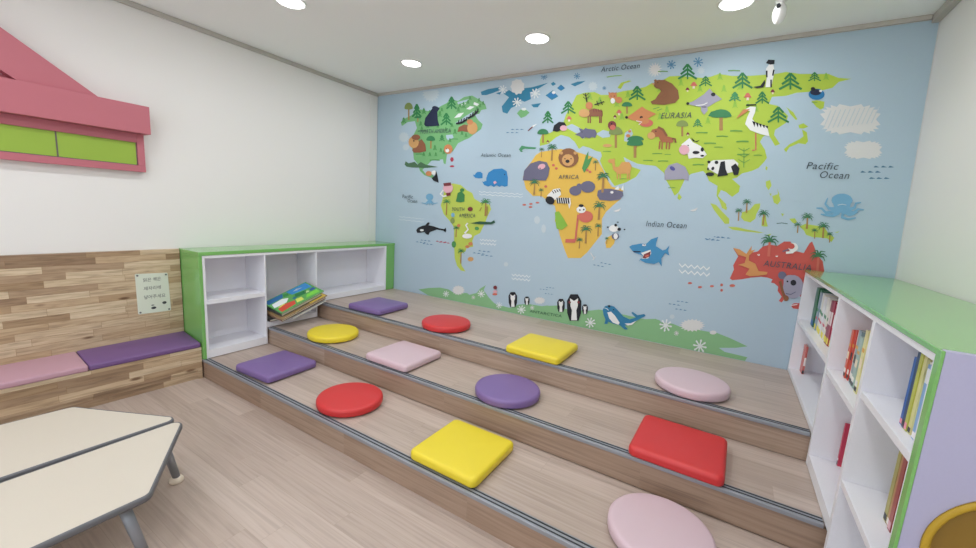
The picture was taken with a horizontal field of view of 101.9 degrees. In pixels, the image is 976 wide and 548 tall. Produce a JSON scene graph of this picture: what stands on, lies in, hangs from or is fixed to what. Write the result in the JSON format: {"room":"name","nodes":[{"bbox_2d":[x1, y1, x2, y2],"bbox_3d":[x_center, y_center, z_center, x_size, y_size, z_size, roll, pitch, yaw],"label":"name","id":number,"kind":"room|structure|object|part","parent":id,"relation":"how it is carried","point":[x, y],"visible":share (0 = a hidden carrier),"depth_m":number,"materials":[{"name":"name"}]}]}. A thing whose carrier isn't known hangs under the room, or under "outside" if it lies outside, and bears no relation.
{"room":"children's library","nodes":[
{"label":"children's library","id":0,"kind":"room"},
{"bbox_2d":[0,0,377,344],"bbox_3d":[-2.850,-0.493,2.531,0.100,2.716,5.700,9,10,31],"label":"wall","id":1,"kind":"structure","parent":0,"point":[244,147],"depth_m":3.11,"materials":[{"name":"paint"}]},
{"bbox_2d":[0,27,150,171],"bbox_3d":[-3.083,-1.177,1.743,0.129,1.144,2.496,9,10,31],"label":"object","id":2,"kind":"object","parent":1,"relation":"attached to","point":[47,116],"visible":1,"depth_m":2.46,"materials":[{"name":"pink wood"}]},
{"bbox_3d":[-3.122,-0.844,1.806,0.017,0.060,2.378,9,10,31],"label":"rail","id":3,"kind":"part","parent":2,"relation":"part of","materials":[{"name":"pink wood"}]},
{"bbox_3d":[-3.134,-0.637,1.839,0.017,0.044,2.460,9,10,31],"label":"rail","id":4,"kind":"part","parent":2,"relation":"part of","materials":[{"name":"pink wood"}]},
{"bbox_3d":[-2.492,-0.888,2.841,0.017,0.218,0.041,9,10,31],"label":"rail","id":5,"kind":"part","parent":2,"relation":"part of","materials":[{"name":"pink wood"}]},
{"bbox_2d":[0,249,183,364],"bbox_3d":[-3.071,0.405,2.268,0.029,1.000,2.243,9,10,31],"label":"panel","id":6,"kind":"object","parent":1,"relation":"attached to","point":[51,304],"visible":0.55,"depth_m":2.68,"materials":[{"name":"brown wood"}]},
{"bbox_2d":[135,273,170,313],"bbox_3d":[-2.552,0.144,3.024,0.007,0.311,0.206,9,10,31],"label":"notice sign","id":7,"kind":"object","parent":6,"relation":"attached to","point":[152,289],"visible":1,"depth_m":3.02,"materials":[{"name":"paper"}]},
{"bbox_2d":[114,0,378,96],"bbox_3d":[-2.747,-1.801,2.253,0.014,0.036,5.600,9,10,31],"label":"trim","id":8,"kind":"structure","parent":1,"relation":"attached to","point":[126,2],"depth_m":3.27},
{"bbox_2d":[368,94,376,240],"bbox_3d":[-1.366,-1.232,4.701,0.006,1.676,0.103,9,10,31],"label":"trim","id":9,"kind":"structure","parent":1,"relation":"attached to","point":[373,99],"depth_m":4.69,"materials":[{"name":"white paint"}]},
{"bbox_2d":[49,328,824,547],"bbox_3d":[-0.930,1.191,1.480,4.920,0.050,5.800,9,10,31],"label":"floor","id":10,"kind":"structure","parent":0,"point":[253,479],"depth_m":1.95,"materials":[{"name":"wood"}]},
{"bbox_2d":[0,407,173,482],"bbox_3d":[-2.126,0.901,1.731,0.588,0.301,1.081,9,10,31],"label":"table","id":11,"kind":"object","parent":10,"relation":"on","point":[30,444],"visible":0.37,"depth_m":1.84,"materials":[{"name":"beige laminate"}]},
{"bbox_2d":[0,422,183,547],"bbox_3d":[-1.640,0.976,1.441,0.523,0.301,1.078,9,10,31],"label":"table","id":12,"kind":"object","parent":10,"relation":"on","point":[45,507],"visible":1,"depth_m":1.50,"materials":[{"name":"beige laminate"}]},
{"bbox_3d":[-1.351,0.981,1.512,0.095,0.252,0.040,0,9,-20],"label":"leg","id":13,"kind":"part","parent":12,"relation":"part of","materials":[{"name":"grey metal"}]},
{"bbox_3d":[-1.565,0.901,1.941,0.040,0.252,0.096,4,9,3],"label":"leg","id":14,"kind":"part","parent":12,"relation":"part of","materials":[{"name":"grey metal"}]},
{"bbox_2d":[0,347,202,424],"bbox_3d":[-2.960,0.792,2.245,0.282,0.255,2.243,9,10,31],"label":"bench","id":15,"kind":"object","parent":10,"relation":"on","point":[90,388],"visible":0.79,"depth_m":2.64,"materials":[{"name":"brown wood"}]},
{"bbox_2d":[0,352,87,389],"bbox_3d":[-2.872,0.611,2.362,0.261,0.075,0.649,9,10,31],"label":"pad","id":16,"kind":"object","parent":15,"relation":"on","point":[60,365],"visible":1,"depth_m":2.46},
{"bbox_2d":[76,331,200,369],"bbox_3d":[-2.525,0.549,2.898,0.286,0.075,0.627,9,10,31],"label":"pad","id":17,"kind":"object","parent":15,"relation":"on","point":[140,349],"visible":0.94,"depth_m":2.84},
{"bbox_3d":[-2.381,0.689,3.183,0.280,0.238,0.030,9,10,31],"label":"post","id":18,"kind":"part","parent":15,"relation":"part of","materials":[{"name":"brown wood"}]},
{"bbox_2d":[202,289,826,547],"bbox_3d":[0.005,0.762,2.945,4.648,0.455,2.049,9,10,31],"label":"steps","id":19,"kind":"structure","parent":10,"relation":"on","point":[534,498],"depth_m":2.29,"materials":[{"name":"wood"}]},
{"bbox_2d":[236,350,315,382],"bbox_3d":[-1.611,0.695,3.027,0.410,0.058,0.410,8,10,28],"label":"floor cushion","id":20,"kind":"object","parent":19,"relation":"on","point":[273,367],"visible":1,"depth_m":2.95,"materials":[{"name":"purple fabric"}]},
{"bbox_2d":[179,241,394,358],"bbox_3d":[-1.807,0.133,3.992,0.326,0.849,2.045,9,10,31],"label":"bookcase","id":21,"kind":"object","parent":19,"relation":"on","point":[226,290],"visible":0.84,"depth_m":3.56,"materials":[{"name":"green laminate"}]},
{"bbox_3d":[-2.338,0.247,3.141,0.324,0.819,0.023,9,10,31],"label":"panel","id":22,"kind":"part","parent":21,"relation":"part of","materials":[{"name":"green laminate"}]},
{"bbox_3d":[-2.350,0.458,3.480,0.012,0.300,0.495,9,10,31],"label":"panel","id":23,"kind":"part","parent":21,"relation":"part of","materials":[{"name":"white laminate"}]},
{"bbox_3d":[-2.198,0.180,3.349,0.306,0.035,0.452,9,10,31],"label":"shelf","id":24,"kind":"part","parent":21,"relation":"part of","materials":[{"name":"white laminate"}]},
{"bbox_3d":[-2.223,0.594,3.414,0.308,0.064,0.452,9,10,31],"label":"board","id":25,"kind":"part","parent":21,"relation":"part of","materials":[{"name":"white laminate"}]},
{"bbox_2d":[267,315,300,321],"bbox_3d":[-1.982,0.381,3.717,0.300,0.021,0.300,9,10,31],"label":"picture book","id":26,"kind":"object","parent":21,"relation":"on","point":[269,318],"visible":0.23,"depth_m":3.55,"materials":[{"name":"paper"}]},
{"bbox_3d":[-1.959,-0.016,4.008,0.012,0.520,1.892,9,10,31],"label":"panel","id":27,"kind":"part","parent":21,"relation":"part of","materials":[{"name":"white laminate"}]},
{"bbox_3d":[-1.782,-0.272,3.929,0.326,0.028,2.045,9,10,31],"label":"panel","id":28,"kind":"part","parent":21,"relation":"part of","materials":[{"name":"green laminate"}]},
{"bbox_3d":[-1.961,0.405,3.800,0.308,0.049,0.488,9,10,31],"label":"board","id":29,"kind":"part","parent":21,"relation":"part of","materials":[{"name":"white laminate"}]},
{"bbox_3d":[-1.807,-0.241,3.887,0.310,0.021,1.892,9,10,31],"label":"rail","id":30,"kind":"part","parent":21,"relation":"part of","materials":[{"name":"white laminate"}]},
{"bbox_2d":[291,299,325,318],"bbox_3d":[-1.762,0.297,3.736,0.270,0.151,0.355,9,10,31],"label":"picture book","id":31,"kind":"object","parent":21,"relation":"on","point":[324,300],"visible":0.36,"depth_m":3.66,"materials":[{"name":"paper"}]},
{"bbox_3d":[-1.584,0.184,4.369,0.308,0.054,0.890,9,10,31],"label":"board","id":32,"kind":"part","parent":21,"relation":"part of","materials":[{"name":"white laminate"}]},
{"bbox_3d":[-1.297,-0.097,4.782,0.324,0.520,0.125,9,10,31],"label":"panel","id":33,"kind":"part","parent":21,"relation":"part of","materials":[{"name":"green laminate"}]},
{"bbox_2d":[307,324,358,342],"bbox_3d":[-1.325,0.503,3.394,0.412,0.058,0.412,9,10,31],"label":"floor cushion","id":34,"kind":"object","parent":19,"relation":"on","point":[328,333],"visible":1,"depth_m":3.31,"materials":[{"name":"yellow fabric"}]},
{"bbox_2d":[316,382,382,417],"bbox_3d":[-0.897,0.809,2.580,0.412,0.058,0.412,9,10,31],"label":"floor cushion","id":35,"kind":"object","parent":19,"relation":"on","point":[353,399],"visible":1,"depth_m":2.51,"materials":[{"name":"red fabric"}]},
{"bbox_2d":[349,297,407,314],"bbox_3d":[-1.051,0.301,3.816,0.410,0.058,0.410,8,10,29],"label":"floor cushion","id":36,"kind":"object","parent":19,"relation":"on","point":[378,305],"visible":1,"depth_m":3.72,"materials":[{"name":"purple fabric"}]},
{"bbox_2d":[366,341,440,371],"bbox_3d":[-0.631,0.609,2.989,0.410,0.058,0.410,9,10,31],"label":"floor cushion","id":37,"kind":"object","parent":19,"relation":"on","point":[403,356],"visible":1,"depth_m":2.91,"materials":[{"name":"pink fabric"}]},
{"bbox_2d":[422,314,470,332],"bbox_3d":[-0.354,0.415,3.361,0.412,0.058,0.412,9,10,31],"label":"floor cushion","id":38,"kind":"object","parent":19,"relation":"on","point":[443,323],"visible":1,"depth_m":3.26,"materials":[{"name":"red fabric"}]},
{"bbox_2d":[411,420,512,487],"bbox_3d":[-0.130,0.930,2.105,0.410,0.058,0.410,9,10,31],"label":"floor cushion","id":39,"kind":"object","parent":19,"relation":"on","point":[465,453],"visible":1,"depth_m":2.04,"materials":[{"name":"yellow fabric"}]},
{"bbox_2d":[475,374,539,408],"bbox_3d":[0.124,0.730,2.505,0.412,0.058,0.412,9,10,31],"label":"floor cushion","id":40,"kind":"object","parent":19,"relation":"on","point":[507,391],"visible":1,"depth_m":2.42,"materials":[{"name":"purple fabric"}]},
{"bbox_2d":[506,333,577,364],"bbox_3d":[0.399,0.535,2.890,0.410,0.058,0.410,9,10,31],"label":"floor cushion","id":41,"kind":"object","parent":19,"relation":"on","point":[533,346],"visible":1,"depth_m":2.80,"materials":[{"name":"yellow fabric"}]},
{"bbox_2d":[607,493,716,547],"bbox_3d":[0.705,1.055,1.627,0.412,0.058,0.412,9,10,31],"label":"floor cushion","id":42,"kind":"object","parent":19,"relation":"on","point":[634,520],"visible":1,"depth_m":1.62,"materials":[{"name":"pink fabric"}]},
{"bbox_2d":[628,415,726,486],"bbox_3d":[0.959,0.862,1.990,0.410,0.058,0.410,9,10,32],"label":"floor cushion","id":43,"kind":"object","parent":19,"relation":"on","point":[688,451],"visible":1,"depth_m":1.91,"materials":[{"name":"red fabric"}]},
{"bbox_2d":[655,367,730,401],"bbox_3d":[1.237,0.661,2.409,0.412,0.058,0.412,9,10,31],"label":"floor cushion","id":44,"kind":"object","parent":19,"relation":"on","point":[687,383],"visible":1,"depth_m":2.33,"materials":[{"name":"pink fabric"}]},
{"bbox_2d":[787,270,975,547],"bbox_3d":[1.766,0.683,1.789,0.447,1.173,2.111,9,10,31],"label":"bookcase","id":45,"kind":"object","parent":10,"relation":"on","point":[936,507],"visible":0.99,"depth_m":1.35,"materials":[{"name":"green laminate"}]},
{"bbox_2d":[800,344,808,373],"bbox_3d":[2.142,0.575,2.685,0.012,0.190,0.086,9,10,31],"label":"book","id":46,"kind":"object","parent":45,"relation":"on","point":[805,350],"visible":1,"depth_m":2.66,"materials":[{"name":"paper"}]},
{"bbox_3d":[2.030,0.748,2.256,0.424,0.029,1.005,9,10,31],"label":"board","id":47,"kind":"part","parent":45,"relation":"part of","materials":[{"name":"white laminate"}]},
{"bbox_3d":[2.052,0.396,2.200,0.422,0.025,1.005,9,10,31],"label":"shelf","id":48,"kind":"part","parent":45,"relation":"part of","materials":[{"name":"white laminate"}]},
{"bbox_2d":[810,287,817,324],"bbox_3d":[2.170,0.220,2.488,0.191,0.245,0.046,9,10,31],"label":"book","id":49,"kind":"object","parent":45,"relation":"on","point":[817,287],"visible":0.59,"depth_m":2.54,"materials":[{"name":"paper"}]},
{"bbox_2d":[811,287,828,326],"bbox_3d":[2.143,0.222,2.448,0.191,0.250,0.046,9,10,31],"label":"book","id":50,"kind":"object","parent":45,"relation":"on","point":[819,288],"visible":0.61,"depth_m":2.48,"materials":[{"name":"paper"}]},
{"bbox_2d":[813,292,830,330],"bbox_3d":[2.092,0.240,2.370,0.191,0.232,0.046,9,10,31],"label":"book","id":51,"kind":"object","parent":45,"relation":"on","point":[821,293],"visible":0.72,"depth_m":2.41,"materials":[{"name":"paper"}]},
{"bbox_3d":[1.610,0.961,1.614,0.424,0.056,0.505,9,10,31],"label":"board","id":52,"kind":"part","parent":45,"relation":"part of","materials":[{"name":"white laminate"}]},
{"bbox_2d":[816,293,835,331],"bbox_3d":[2.072,0.244,2.327,0.191,0.235,0.046,9,10,31],"label":"book","id":53,"kind":"object","parent":45,"relation":"on","point":[823,293],"visible":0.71,"depth_m":2.37,"materials":[{"name":"paper"}]},
{"bbox_2d":[818,296,834,335],"bbox_3d":[2.017,0.257,2.250,0.191,0.228,0.046,9,10,31],"label":"book","id":54,"kind":"object","parent":45,"relation":"on","point":[826,297],"visible":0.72,"depth_m":2.29,"materials":[{"name":"paper"}]},
{"bbox_2d":[823,301,831,340],"bbox_3d":[1.946,0.273,2.127,0.191,0.225,0.046,9,10,31],"label":"book","id":55,"kind":"object","parent":45,"relation":"on","point":[831,301],"visible":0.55,"depth_m":2.19,"materials":[{"name":"paper"}]},
{"bbox_2d":[817,295,838,332],"bbox_3d":[2.045,0.251,2.288,0.191,0.230,0.046,9,10,31],"label":"book","id":56,"kind":"object","parent":45,"relation":"on","point":[824,295],"visible":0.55,"depth_m":2.33,"materials":[{"name":"paper"}]},
{"bbox_2d":[820,298,837,339],"bbox_3d":[1.967,0.263,2.169,0.191,0.235,0.046,9,10,31],"label":"book","id":57,"kind":"object","parent":45,"relation":"on","point":[829,299],"visible":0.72,"depth_m":2.21,"materials":[{"name":"paper"}]},
{"bbox_2d":[824,300,833,342],"bbox_3d":[1.918,0.272,2.089,0.191,0.235,0.046,9,10,31],"label":"book","id":58,"kind":"object","parent":45,"relation":"on","point":[832,302],"visible":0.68,"depth_m":2.13,"materials":[{"name":"paper"}]},
{"bbox_2d":[820,297,838,336],"bbox_3d":[1.997,0.260,2.207,0.191,0.232,0.046,9,10,31],"label":"book","id":59,"kind":"object","parent":45,"relation":"on","point":[828,297],"visible":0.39,"depth_m":2.26,"materials":[{"name":"paper"}]},
{"bbox_2d":[825,301,837,345],"bbox_3d":[1.893,0.274,2.048,0.191,0.240,0.046,9,10,31],"label":"book","id":60,"kind":"object","parent":45,"relation":"on","point":[835,303],"visible":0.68,"depth_m":2.09,"materials":[{"name":"paper"}]},
{"bbox_2d":[828,305,836,346],"bbox_3d":[1.871,0.285,2.006,0.191,0.230,0.046,9,10,31],"label":"book","id":61,"kind":"object","parent":45,"relation":"on","point":[836,305],"visible":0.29,"depth_m":2.06,"materials":[{"name":"paper"}]},
{"bbox_3d":[1.638,0.507,1.543,0.422,0.025,0.505,9,10,31],"label":"shelf","id":62,"kind":"part","parent":45,"relation":"part of","materials":[{"name":"white laminate"}]},
{"bbox_2d":[836,423,849,466],"bbox_3d":[1.703,0.801,1.802,0.151,0.210,0.015,9,10,31],"label":"book","id":63,"kind":"object","parent":45,"relation":"on","point":[847,426],"visible":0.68,"depth_m":1.83,"materials":[{"name":"paper"}]},
{"bbox_2d":[843,329,855,377],"bbox_3d":[1.661,0.362,1.690,0.191,0.215,0.028,9,10,31],"label":"book","id":64,"kind":"object","parent":45,"relation":"on","point":[853,331],"visible":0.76,"depth_m":1.73,"materials":[{"name":"paper"}]},
{"bbox_2d":[846,330,858,379],"bbox_3d":[1.650,0.363,1.663,0.191,0.221,0.026,9,10,31],"label":"book","id":65,"kind":"object","parent":45,"relation":"on","point":[857,331],"visible":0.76,"depth_m":1.71,"materials":[{"name":"paper"}]},
{"bbox_2d":[848,330,859,380],"bbox_3d":[1.639,0.363,1.637,0.191,0.227,0.026,9,10,31],"label":"book","id":66,"kind":"object","parent":45,"relation":"on","point":[859,330],"visible":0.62,"depth_m":1.69,"materials":[{"name":"paper"}]},
{"bbox_2d":[850,336,864,388],"bbox_3d":[1.597,0.375,1.582,0.191,0.215,0.036,9,10,31],"label":"book","id":67,"kind":"object","parent":45,"relation":"on","point":[861,341],"visible":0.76,"depth_m":1.62,"materials":[{"name":"paper"}]},
{"bbox_2d":[849,330,865,383],"bbox_3d":[1.619,0.363,1.611,0.191,0.233,0.036,9,10,31],"label":"book","id":68,"kind":"object","parent":45,"relation":"on","point":[861,332],"visible":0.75,"depth_m":1.66,"materials":[{"name":"paper"}]},
{"bbox_2d":[853,330,870,393],"bbox_3d":[1.556,0.361,1.520,0.191,0.257,0.034,9,10,31],"label":"book","id":69,"kind":"object","parent":45,"relation":"on","point":[867,335],"visible":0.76,"depth_m":1.56,"materials":[{"name":"paper"}]},
{"bbox_3d":[1.353,0.817,1.149,0.422,0.025,0.464,9,10,31],"label":"shelf","id":70,"kind":"part","parent":45,"relation":"part of","materials":[{"name":"white laminate"}]},
{"bbox_3d":[1.805,0.127,1.724,0.424,0.020,2.068,9,10,31],"label":"rail","id":71,"kind":"part","parent":45,"relation":"part of","materials":[{"name":"white laminate"}]},
{"bbox_3d":[1.374,0.474,1.096,0.422,0.025,0.464,9,10,31],"label":"shelf","id":72,"kind":"part","parent":45,"relation":"part of","materials":[{"name":"white laminate"}]},
{"bbox_3d":[1.810,0.111,1.715,0.447,0.016,2.076,9,10,31],"label":"panel","id":73,"kind":"part","parent":45,"relation":"part of","materials":[{"name":"green laminate"}]},
{"bbox_2d":[883,450,901,522],"bbox_3d":[1.347,0.673,1.185,0.201,0.246,0.024,9,10,31],"label":"book","id":74,"kind":"object","parent":45,"relation":"on","point":[899,458],"visible":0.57,"depth_m":1.23,"materials":[{"name":"paper"}]},
{"bbox_2d":[886,455,903,524],"bbox_3d":[1.334,0.678,1.164,0.201,0.240,0.022,9,10,31],"label":"book","id":75,"kind":"object","parent":45,"relation":"on","point":[899,471],"visible":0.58,"depth_m":1.22,"materials":[{"name":"paper"}]},
{"bbox_2d":[887,457,907,532],"bbox_3d":[1.319,0.677,1.145,0.201,0.245,0.024,9,10,31],"label":"book","id":76,"kind":"object","parent":45,"relation":"on","point":[905,462],"visible":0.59,"depth_m":1.19,"materials":[{"name":"paper"}]},
{"bbox_2d":[899,357,916,424],"bbox_3d":[1.298,0.352,1.094,0.201,0.205,0.020,9,10,31],"label":"book","id":77,"kind":"object","parent":45,"relation":"on","point":[915,358],"visible":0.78,"depth_m":1.15,"materials":[{"name":"paper"}]},
{"bbox_2d":[901,352,920,427],"bbox_3d":[1.287,0.344,1.076,0.201,0.225,0.018,9,10,31],"label":"book","id":78,"kind":"object","parent":45,"relation":"on","point":[919,353],"visible":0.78,"depth_m":1.13,"materials":[{"name":"paper"}]},
{"bbox_2d":[903,353,924,431],"bbox_3d":[1.276,0.345,1.059,0.201,0.228,0.018,9,10,31],"label":"book","id":79,"kind":"object","parent":45,"relation":"on","point":[921,361],"visible":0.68,"depth_m":1.11,"materials":[{"name":"paper"}]},
{"bbox_2d":[907,356,932,434],"bbox_3d":[1.268,0.349,1.042,0.201,0.225,0.018,9,10,31],"label":"book","id":80,"kind":"object","parent":45,"relation":"on","point":[927,360],"visible":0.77,"depth_m":1.09,"materials":[{"name":"paper"}]},
{"bbox_2d":[911,364,931,439],"bbox_3d":[1.244,0.359,1.008,0.201,0.212,0.030,9,10,31],"label":"book","id":81,"kind":"object","parent":45,"relation":"on","point":[929,365],"visible":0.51,"depth_m":1.06,"materials":[{"name":"paper"}]},
{"bbox_3d":[1.227,0.787,0.913,0.440,1.173,0.025,9,10,31],"label":"panel","id":82,"kind":"part","parent":45,"relation":"part of","materials":[{"name":"purple laminate"}]},
{"bbox_2d":[130,0,946,92],"bbox_3d":[-0.763,-1.542,1.052,4.920,0.060,5.800,9,10,31],"label":"ceiling","id":83,"kind":"structure","parent":0,"point":[361,43],"depth_m":2.80,"materials":[{"name":"paint"}]},
{"bbox_2d":[275,0,306,9],"bbox_3d":[-1.293,-1.780,2.595,0.196,0.008,0.196,9,10,31],"label":"recessed light","id":84,"kind":"object","parent":83,"relation":"in","point":[291,4],"visible":1,"depth_m":2.62,"materials":[{"name":"white plastic"}]},
{"bbox_2d":[400,59,421,67],"bbox_3d":[-0.689,-1.895,3.567,0.196,0.008,0.196,9,10,31],"label":"recessed light","id":85,"kind":"object","parent":83,"relation":"in","point":[412,63],"visible":1,"depth_m":3.56,"materials":[{"name":"white plastic"}]},
{"bbox_2d":[402,60,420,66],"bbox_3d":[-0.689,-1.897,3.567,0.164,0.005,0.164,9,10,31],"label":"diffuser","id":86,"kind":"object","parent":85,"relation":"attached to","point":[409,63],"depth_m":3.56,"materials":[{"name":"white plastic"}]},
{"bbox_2d":[524,32,550,44],"bbox_3d":[0.362,-1.728,2.911,0.196,0.008,0.196,9,10,31],"label":"recessed light","id":87,"kind":"object","parent":83,"relation":"in","point":[537,38],"visible":1,"depth_m":2.90,"materials":[{"name":"white plastic"}]},
{"bbox_2d":[526,34,547,43],"bbox_3d":[0.362,-1.730,2.911,0.164,0.005,0.164,9,10,31],"label":"diffuser","id":88,"kind":"object","parent":87,"relation":"attached to","point":[530,38],"depth_m":2.91,"materials":[{"name":"white plastic"}]},
{"bbox_2d":[717,0,755,11],"bbox_3d":[1.434,-1.566,2.289,0.196,0.008,0.196,9,10,31],"label":"recessed light","id":89,"kind":"object","parent":83,"relation":"in","point":[723,5],"visible":1,"depth_m":2.31,"materials":[{"name":"white plastic"}]},
{"bbox_2d":[772,0,787,24],"bbox_3d":[1.646,-1.480,2.233,0.068,0.136,0.077,9,10,31],"label":"spotlight","id":90,"kind":"object","parent":83,"relation":"attached to","point":[779,14],"visible":1,"depth_m":2.22,"materials":[{"name":"white plastic"}]},
{"bbox_2d":[384,20,939,369],"bbox_3d":[0.657,-0.457,3.671,4.900,2.716,0.100,9,10,31],"label":"wall","id":91,"kind":"structure","parent":0,"point":[927,20],"depth_m":2.47,"materials":[{"name":"paint"}]},
{"bbox_2d":[378,14,932,95],"bbox_3d":[0.649,-1.786,3.451,4.530,0.028,0.014,9,10,31],"label":"trim","id":92,"kind":"structure","parent":91,"relation":"attached to","point":[924,17],"depth_m":2.90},
{"bbox_2d":[376,20,938,369],"bbox_3d":[0.622,-0.662,3.602,4.652,2.235,0.010,9,10,31],"label":"mural","id":93,"kind":"object","parent":91,"relation":"attached to","point":[686,201],"visible":1,"depth_m":3.12,"materials":[{"name":"multicoloured paint"}]},
{"bbox_2d":[895,0,975,303],"bbox_3d":[1.149,0.137,0.065,0.219,2.716,5.600,9,10,31],"label":"wall","id":94,"kind":"structure","parent":0,"point":[938,249],"depth_m":2.04,"materials":[{"name":"paint"}]},
{"bbox_2d":[931,0,960,22],"bbox_3d":[1.122,-1.195,-0.077,0.036,0.048,5.600,9,10,31],"label":"trim","id":95,"kind":"structure","parent":94,"relation":"attached to","point":[948,5],"depth_m":2.18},
{"label":"picture book","id":96,"kind":"object","parent":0,"visible":0},
{"bbox_2d":[267,298,325,321],"bbox_3d":[-1.791,0.285,3.683,0.280,0.188,0.452,9,10,31],"label":"picture book","id":97,"kind":"object","parent":96,"relation":"on","point":[323,298],"visible":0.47,"depth_m":3.55,"materials":[{"name":"paper"}]},
{"bbox_2d":[267,293,326,319],"bbox_3d":[-1.784,0.267,3.679,0.289,0.188,0.465,9,10,31],"label":"picture book","id":98,"kind":"object","parent":97,"relation":"on","point":[322,294],"visible":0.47,"depth_m":3.56,"materials":[{"name":"paper"}]},
{"bbox_2d":[267,294,321,316],"bbox_3d":[-1.801,0.247,3.670,0.261,0.183,0.417,9,10,31],"label":"picture book","id":99,"kind":"object","parent":98,"relation":"on","point":[319,295],"visible":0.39,"depth_m":3.54,"materials":[{"name":"paper"}]},
{"bbox_2d":[267,282,323,313],"bbox_3d":[-1.783,0.213,3.648,0.262,0.200,0.438,9,10,31],"label":"picture book","id":100,"kind":"object","parent":99,"relation":"on","point":[290,299],"visible":0.92,"depth_m":3.63,"materials":[{"name":"paper"}]},
{"bbox_2d":[267,294,282,304],"bbox_3d":[-1.925,0.230,3.590,0.066,0.002,0.176,20,34,25],"label":"picture","id":101,"kind":"object","parent":100,"relation":"attached to","point":[279,297],"depth_m":3.59},
{"bbox_2d":[272,298,287,307],"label":"picture","id":102,"kind":"object","parent":100,"relation":"attached to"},
{"bbox_2d":[278,300,295,311],"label":"picture","id":103,"kind":"object","parent":100,"relation":"attached to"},
{"bbox_2d":[286,283,311,293],"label":"picture","id":104,"kind":"object","parent":100,"relation":"attached to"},
{"bbox_2d":[295,290,305,296],"bbox_3d":[-1.747,0.182,3.693,0.069,0.001,0.132,20,34,25],"label":"picture","id":105,"kind":"object","parent":100,"relation":"attached to","point":[303,292],"depth_m":3.69},
{"bbox_2d":[306,289,318,297],"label":"picture","id":106,"kind":"object","parent":100,"relation":"attached to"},
{"bbox_2d":[309,294,324,302],"bbox_3d":[-1.653,0.221,3.753,0.136,0.002,0.171,16,32,27],"label":"picture","id":107,"kind":"object","parent":98,"relation":"attached to","point":[323,295],"depth_m":3.73}
]}

